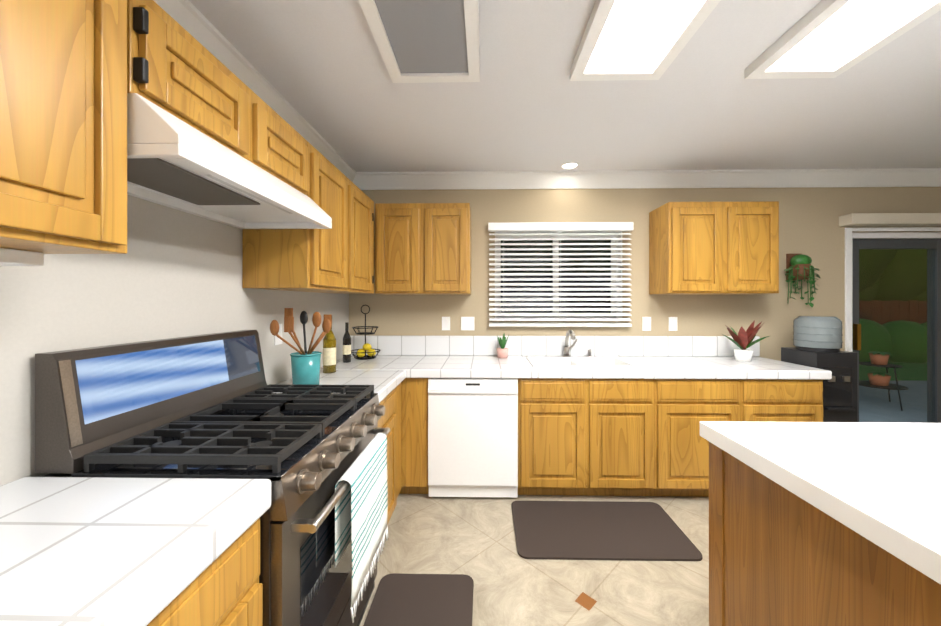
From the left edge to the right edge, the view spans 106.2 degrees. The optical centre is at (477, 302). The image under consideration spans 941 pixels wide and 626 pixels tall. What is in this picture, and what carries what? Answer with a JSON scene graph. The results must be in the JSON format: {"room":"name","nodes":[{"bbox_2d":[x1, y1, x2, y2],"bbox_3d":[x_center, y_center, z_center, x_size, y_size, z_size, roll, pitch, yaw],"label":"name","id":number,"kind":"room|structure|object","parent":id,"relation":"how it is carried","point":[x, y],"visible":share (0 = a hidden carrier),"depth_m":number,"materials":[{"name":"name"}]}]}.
{"room":"kitchen","nodes":[
{"label":"kitchen","id":0,"kind":"room"},
{"bbox_2d":[0,195,348,485],"bbox_3d":[-1.265,0.135,-0.207,0.200,2.430,6.870,0,0,1],"label":"wall","id":1,"kind":"structure","parent":0,"point":[173,273],"depth_m":1.19,"materials":[{"name":"paint"}]},
{"bbox_2d":[0,0,126,253],"bbox_3d":[-0.983,-0.443,0.369,0.337,0.655,0.933,0,0,1],"label":"upper cabinet","id":2,"kind":"object","parent":1,"relation":"attached to","point":[63,126],"visible":1,"depth_m":0.70,"materials":[{"name":"brown wood"}]},
{"bbox_2d":[0,248,43,265],"bbox_3d":[-1.047,-0.099,0.479,0.110,0.031,0.650,0,0,1],"label":"under-cabinet light","id":3,"kind":"object","parent":2,"relation":"attached to","point":[11,257],"visible":0.96,"depth_m":0.77,"materials":[{"name":"white plastic"}]},
{"bbox_2d":[127,0,308,195],"bbox_3d":[-0.963,-0.635,1.260,0.343,0.270,0.841,0,0,1],"label":"upper cabinet","id":4,"kind":"object","parent":1,"relation":"attached to","point":[176,69],"visible":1,"depth_m":1.04,"materials":[{"name":"brown wood"}]},
{"bbox_2d":[127,93,331,228],"bbox_3d":[-0.917,-0.424,1.259,0.435,0.149,0.839,0,0,1],"label":"range hood","id":5,"kind":"object","parent":4,"relation":"attached to","point":[173,162],"visible":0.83,"depth_m":1.09,"materials":[{"name":"white metal"}]},
{"bbox_2d":[154,0,357,186],"bbox_3d":[-1.113,-1.022,-0.265,0.105,0.115,6.360,0,0,1],"label":"crown molding","id":6,"kind":"structure","parent":1,"relation":"attached to","point":[192,20],"depth_m":1.60,"materials":[{"name":"white wood"}]},
{"bbox_2d":[274,324,281,344],"bbox_3d":[-1.120,0.178,1.981,0.006,0.115,0.070,0,0,1],"label":"electrical outlet plate","id":7,"kind":"object","parent":1,"relation":"attached to","point":[277,341],"depth_m":1.99,"materials":[{"name":"white plastic"}]},
{"bbox_2d":[242,141,373,293],"bbox_3d":[-0.947,-0.420,2.192,0.343,0.700,1.014,0,0,1],"label":"upper cabinet","id":8,"kind":"object","parent":1,"relation":"attached to","point":[338,258],"visible":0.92,"depth_m":1.82,"materials":[{"name":"brown wood"}]},
{"bbox_2d":[360,494,708,625],"bbox_3d":[2.195,1.400,-0.270,7.120,0.100,6.870,0,0,1],"label":"floor","id":9,"kind":"structure","parent":0,"point":[474,538],"depth_m":1.79,"materials":[{"name":"tile"}]},
{"bbox_2d":[147,518,262,625],"bbox_3d":[-0.839,0.930,0.582,0.616,0.836,0.609,0,0,1],"label":"base cabinet","id":10,"kind":"object","parent":9,"relation":"on","point":[225,588],"visible":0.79,"depth_m":0.73,"materials":[{"name":"brown wood"}]},
{"bbox_2d":[0,477,270,625],"bbox_3d":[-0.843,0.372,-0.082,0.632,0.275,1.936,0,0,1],"label":"countertop","id":11,"kind":"structure","parent":10,"relation":"on","point":[94,551],"depth_m":0.65,"materials":[{"name":"tile"}]},
{"bbox_2d":[35,330,389,625],"bbox_3d":[-0.769,0.740,1.297,0.706,1.219,0.807,0,0,1],"label":"range","id":12,"kind":"object","parent":9,"relation":"on","point":[213,405],"visible":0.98,"depth_m":1.05,"materials":[{"name":"black metal"}]},
{"bbox_2d":[335,433,387,622],"bbox_3d":[-0.424,0.797,1.338,0.063,0.459,0.416,0,0,1],"label":"hanging towel","id":13,"kind":"object","parent":12,"relation":"hanging from","point":[361,509],"visible":1,"depth_m":1.25,"materials":[{"name":"white fabric"}]},
{"bbox_2d":[378,383,400,524],"bbox_3d":[-0.812,0.930,2.053,0.617,0.837,0.687,0,0,1],"label":"base cabinet","id":14,"kind":"object","parent":9,"relation":"on","point":[391,417],"visible":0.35,"depth_m":2.11,"materials":[{"name":"brown wood"}]},
{"bbox_2d":[273,368,412,402],"bbox_3d":[-0.790,0.480,2.039,0.660,0.060,0.660,0,0,1],"label":"countertop","id":15,"kind":"structure","parent":14,"relation":"on","point":[384,380],"depth_m":2.12,"materials":[{"name":"tile"}]},
{"bbox_2d":[270,308,331,384],"bbox_3d":[-0.942,0.239,1.912,0.260,0.420,0.385,0,0,1],"label":"utensil crock","id":16,"kind":"object","parent":15,"relation":"on","point":[305,366],"visible":0.98,"depth_m":1.87,"materials":[{"name":"teal ceramic"}]},
{"bbox_2d":[323,327,335,372],"bbox_3d":[-0.959,0.264,2.283,0.082,0.370,0.080,0,0,1],"label":"wine bottle","id":17,"kind":"object","parent":15,"relation":"on","point":[329,352],"visible":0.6,"depth_m":2.25,"materials":[{"name":"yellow glass"}]},
{"bbox_2d":[399,378,422,493],"bbox_3d":[-0.800,0.930,2.718,0.618,0.836,0.596,0,0,1],"label":"base cabinet","id":18,"kind":"object","parent":9,"relation":"on","point":[411,388],"depth_m":2.41,"materials":[{"name":"brown wood"}]},
{"bbox_2d":[363,573,473,625],"bbox_3d":[-0.252,1.343,1.300,0.450,0.012,0.880,0,0,1],"label":"area rug","id":19,"kind":"object","parent":9,"relation":"on","point":[422,599],"visible":0.86,"depth_m":1.58,"materials":[{"name":"brown rubber"}]},
{"bbox_2d":[428,378,517,497],"bbox_3d":[-0.029,0.922,2.674,0.609,0.816,0.604,0,0,1],"label":"dishwasher","id":20,"kind":"object","parent":9,"relation":"on","point":[472,437],"visible":0.88,"depth_m":2.38,"materials":[{"name":"white plastic"}]},
{"bbox_2d":[518,386,602,495],"bbox_3d":[0.549,1.039,2.684,0.536,0.618,0.616,0,0,1],"label":"base cabinet","id":21,"kind":"object","parent":9,"relation":"on","point":[560,429],"depth_m":2.38,"materials":[{"name":"brown wood"}]},
{"bbox_2d":[511,500,702,560],"bbox_3d":[0.708,1.343,2.112,0.980,0.012,0.530,0,0,1],"label":"area rug","id":22,"kind":"object","parent":9,"relation":"on","point":[601,530],"visible":0.96,"depth_m":2.05,"materials":[{"name":"brown rubber"}]},
{"bbox_2d":[579,386,670,495],"bbox_3d":[0.971,1.039,2.676,0.600,0.618,0.616,0,0,1],"label":"base cabinet","id":23,"kind":"object","parent":9,"relation":"on","point":[614,437],"depth_m":2.37,"materials":[{"name":"brown wood"}]},
{"bbox_2d":[611,378,758,496],"bbox_3d":[1.483,0.930,2.667,0.716,0.836,0.616,0,0,1],"label":"base cabinet","id":24,"kind":"object","parent":9,"relation":"on","point":[690,402],"depth_m":2.36,"materials":[{"name":"brown wood"}]},
{"bbox_2d":[759,379,822,421],"bbox_3d":[2.006,0.930,2.657,0.624,0.836,0.616,0,0,1],"label":"base cabinet","id":25,"kind":"object","parent":9,"relation":"on","point":[780,400],"depth_m":2.35,"materials":[{"name":"brown wood"}]},
{"bbox_2d":[320,336,831,379],"bbox_3d":[0.619,0.395,2.670,3.457,0.230,0.643,0,0,1],"label":"countertop","id":26,"kind":"structure","parent":25,"relation":"on","point":[392,365],"depth_m":2.85,"materials":[{"name":"tile"}]},
{"bbox_2d":[343,322,350,362],"bbox_3d":[-0.992,0.299,2.673,0.062,0.300,0.062,0,0,1],"label":"bottle","id":27,"kind":"object","parent":26,"relation":"on","point":[346,348],"visible":1,"depth_m":2.65,"materials":[{"name":"black glass"}]},
{"bbox_2d":[351,305,380,359],"bbox_3d":[-0.909,0.232,2.852,0.238,0.433,0.238,0,0,1],"label":"fruit basket","id":28,"kind":"object","parent":26,"relation":"on","point":[363,351],"visible":0.94,"depth_m":2.84,"materials":[{"name":"black metal"}]},
{"bbox_2d":[496,333,508,357],"bbox_3d":[0.204,0.349,2.880,0.111,0.201,0.120,0,0,1],"label":"succulent pot","id":29,"kind":"object","parent":26,"relation":"on","point":[502,351],"visible":0.98,"depth_m":2.85,"materials":[{"name":"ceramic"}]},
{"bbox_2d":[562,330,591,356],"bbox_3d":[0.820,0.332,2.813,0.242,0.235,0.269,0,0,1],"label":"faucet","id":30,"kind":"object","parent":26,"relation":"on","point":[566,347],"visible":0.96,"depth_m":2.90,"materials":[{"name":"silver metal"}]},
{"bbox_2d":[526,357,640,367],"bbox_3d":[0.758,0.525,2.656,0.740,0.169,0.440,0,0,1],"label":"sink","id":31,"kind":"object","parent":26,"relation":"in","point":[576,362],"visible":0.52,"depth_m":2.84,"materials":[{"name":"white ceramic"}]},
{"bbox_2d":[722,320,768,361],"bbox_3d":[2.064,0.289,2.716,0.355,0.319,0.187,0,0,1],"label":"potted plant","id":32,"kind":"object","parent":26,"relation":"on","point":[743,340],"visible":1,"depth_m":2.70,"materials":[{"name":"plant"}]},
{"bbox_2d":[781,316,856,421],"bbox_3d":[2.517,0.725,2.604,0.280,1.249,0.330,0,0,1],"label":"water cooler","id":33,"kind":"object","parent":9,"relation":"on","point":[817,341],"visible":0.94,"depth_m":2.47,"materials":[{"name":"black plastic"}]},
{"bbox_2d":[709,445,940,625],"bbox_3d":[1.464,0.928,0.168,1.249,0.842,2.270,0,0,1],"label":"kitchen island","id":34,"kind":"object","parent":9,"relation":"on","point":[824,523],"depth_m":0.97,"materials":[{"name":"brown wood"}]},
{"bbox_2d":[700,421,940,588],"bbox_3d":[1.467,0.477,0.168,1.293,0.056,2.320,0,0,1],"label":"island countertop","id":35,"kind":"structure","parent":34,"relation":"on","point":[881,482],"depth_m":0.95,"materials":[{"name":"white stone"}]},
{"bbox_2d":[189,0,940,171],"bbox_3d":[2.195,-1.130,-0.270,7.120,0.100,6.870,0,0,1],"label":"ceiling","id":36,"kind":"structure","parent":0,"point":[525,103],"depth_m":1.88,"materials":[{"name":"paint"}]},
{"bbox_2d":[358,0,479,82],"bbox_3d":[-0.207,-1.057,1.009,0.410,0.044,1.300,0,0,1],"label":"ceiling light","id":37,"kind":"object","parent":36,"relation":"attached to","point":[427,41],"visible":1,"depth_m":1.39,"materials":[{"name":"grey plastic"}]},
{"bbox_2d":[561,161,578,169],"bbox_3d":[0.720,-1.074,2.762,0.140,0.014,0.140,0,0,1],"label":"recessed light","id":38,"kind":"object","parent":36,"relation":"in","point":[569,165],"visible":1,"depth_m":2.77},
{"bbox_2d":[570,0,720,80],"bbox_3d":[0.623,-1.057,0.994,0.410,0.044,1.300,0,0,1],"label":"ceiling light","id":39,"kind":"object","parent":36,"relation":"attached to","point":[635,39],"visible":1,"depth_m":1.39,"materials":[{"name":"white plastic"}]},
{"bbox_2d":[745,0,940,78],"bbox_3d":[1.427,-1.057,0.979,0.410,0.044,1.300,0,0,1],"label":"ceiling light","id":40,"kind":"object","parent":36,"relation":"attached to","point":[828,38],"visible":1,"depth_m":1.39,"materials":[{"name":"white plastic"}]},
{"bbox_2d":[349,187,940,360],"bbox_3d":[2.355,0.135,3.062,6.920,2.430,0.200,0,0,1],"label":"wall","id":41,"kind":"structure","parent":0,"point":[809,223],"depth_m":2.98,"materials":[{"name":"paint"}]},
{"bbox_2d":[375,203,470,294],"bbox_3d":[-0.422,-0.415,2.841,0.726,0.690,0.337,0,0,1],"label":"upper cabinet","id":42,"kind":"object","parent":41,"relation":"attached to","point":[422,248],"visible":1,"depth_m":2.68,"materials":[{"name":"brown wood"}]},
{"bbox_2d":[442,317,449,329],"bbox_3d":[-0.271,0.177,3.004,0.070,0.115,0.008,0,0,1],"label":"electrical outlet plate","id":43,"kind":"object","parent":41,"relation":"attached to","point":[445,320],"depth_m":3.00,"materials":[{"name":"white plastic"}]},
{"bbox_2d":[461,317,473,329],"bbox_3d":[-0.087,0.177,3.001,0.115,0.115,0.008,0,0,1],"label":"electrical outlet plate","id":44,"kind":"object","parent":41,"relation":"attached to","point":[467,323],"depth_m":3.00,"materials":[{"name":"white plastic"}]},
{"bbox_2d":[488,222,633,326],"bbox_3d":[0.686,-0.234,3.030,1.196,0.863,0.225,0,0,1],"label":"window blinds","id":45,"kind":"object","parent":41,"relation":"in","point":[558,271],"depth_m":2.97,"materials":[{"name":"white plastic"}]},
{"bbox_2d":[642,317,650,330],"bbox_3d":[1.423,0.177,2.973,0.070,0.115,0.008,0,0,1],"label":"electrical outlet plate","id":46,"kind":"object","parent":41,"relation":"attached to","point":[646,321],"depth_m":2.97,"materials":[{"name":"white plastic"}]},
{"bbox_2d":[358,168,940,189],"bbox_3d":[2.253,-1.023,2.911,6.720,0.115,0.105,0,0,1],"label":"crown molding","id":47,"kind":"structure","parent":41,"relation":"attached to","point":[894,177],"depth_m":2.92,"materials":[{"name":"white paint"}]},
{"bbox_2d":[669,317,676,330],"bbox_3d":[1.644,0.177,2.969,0.070,0.115,0.008,0,0,1],"label":"electrical outlet plate","id":48,"kind":"object","parent":41,"relation":"attached to","point":[672,320],"depth_m":2.97,"materials":[{"name":"white plastic"}]},
{"bbox_2d":[649,201,778,293],"bbox_3d":[1.851,-0.415,2.800,0.820,0.690,0.337,0,0,1],"label":"upper cabinet","id":49,"kind":"object","parent":41,"relation":"attached to","point":[713,247],"visible":1,"depth_m":2.64,"materials":[{"name":"brown wood"}]},
{"bbox_2d":[784,254,819,306],"bbox_3d":[2.643,-0.186,2.870,0.266,0.449,0.170,0,0,1],"label":"wall planter","id":50,"kind":"object","parent":41,"relation":"attached to","point":[798,266],"visible":1,"depth_m":2.86,"materials":[{"name":"green plant"}]},
{"bbox_2d":[839,213,940,226],"bbox_3d":[4.262,-0.677,2.872,2.500,0.085,0.108,0,0,1],"label":"valance","id":51,"kind":"object","parent":41,"relation":"attached to","point":[886,219],"visible":1,"depth_m":2.84,"materials":[{"name":"white wood"}]},
{"bbox_2d":[845,227,940,422],"bbox_3d":[4.040,0.362,2.999,1.950,1.974,0.166,0,0,1],"label":"sliding door","id":52,"kind":"structure","parent":41,"relation":"in","point":[855,242],"depth_m":3.01,"materials":[{"name":"metal"}]},
{"label":"outside","id":53,"kind":"structure","parent":0,"visible":0},
{"bbox_2d":[859,361,926,422],"bbox_3d":[4.260,1.430,16.495,24.000,0.080,26.730,0,0,1],"label":"ground","id":54,"kind":"structure","parent":53,"point":[886,405],"depth_m":5.17,"materials":[{"name":"grey concrete"}]},
{"bbox_2d":[859,351,908,410],"bbox_3d":[5.511,1.035,4.812,0.542,0.712,0.563,0,0,1],"label":"plant stand","id":55,"kind":"object","parent":54,"relation":"on","point":[882,360],"depth_m":4.77,"materials":[{"name":"metal"}]},
{"bbox_2d":[859,300,926,324],"bbox_3d":[3.640,0.662,9.910,25.000,1.455,0.080,0,0,1],"label":"fence","id":56,"kind":"object","parent":54,"relation":"on","point":[888,307],"depth_m":9.73,"materials":[{"name":"brown wood"}]},
{"bbox_2d":[859,319,926,362],"bbox_3d":[3.741,0.970,8.568,22.490,1.215,1.169,0,0,1],"label":"hedge","id":57,"kind":"object","parent":54,"relation":"on","point":[900,324],"depth_m":8.14,"materials":[{"name":"green plant"}]},
{"bbox_2d":[859,249,926,300],"bbox_3d":[3.876,-2.805,14.322,29.992,8.390,6.365,0,0,1],"label":"trees","id":58,"kind":"object","parent":54,"relation":"on","point":[904,285],"depth_m":12.07,"materials":[{"name":"green plant"}]}
]}

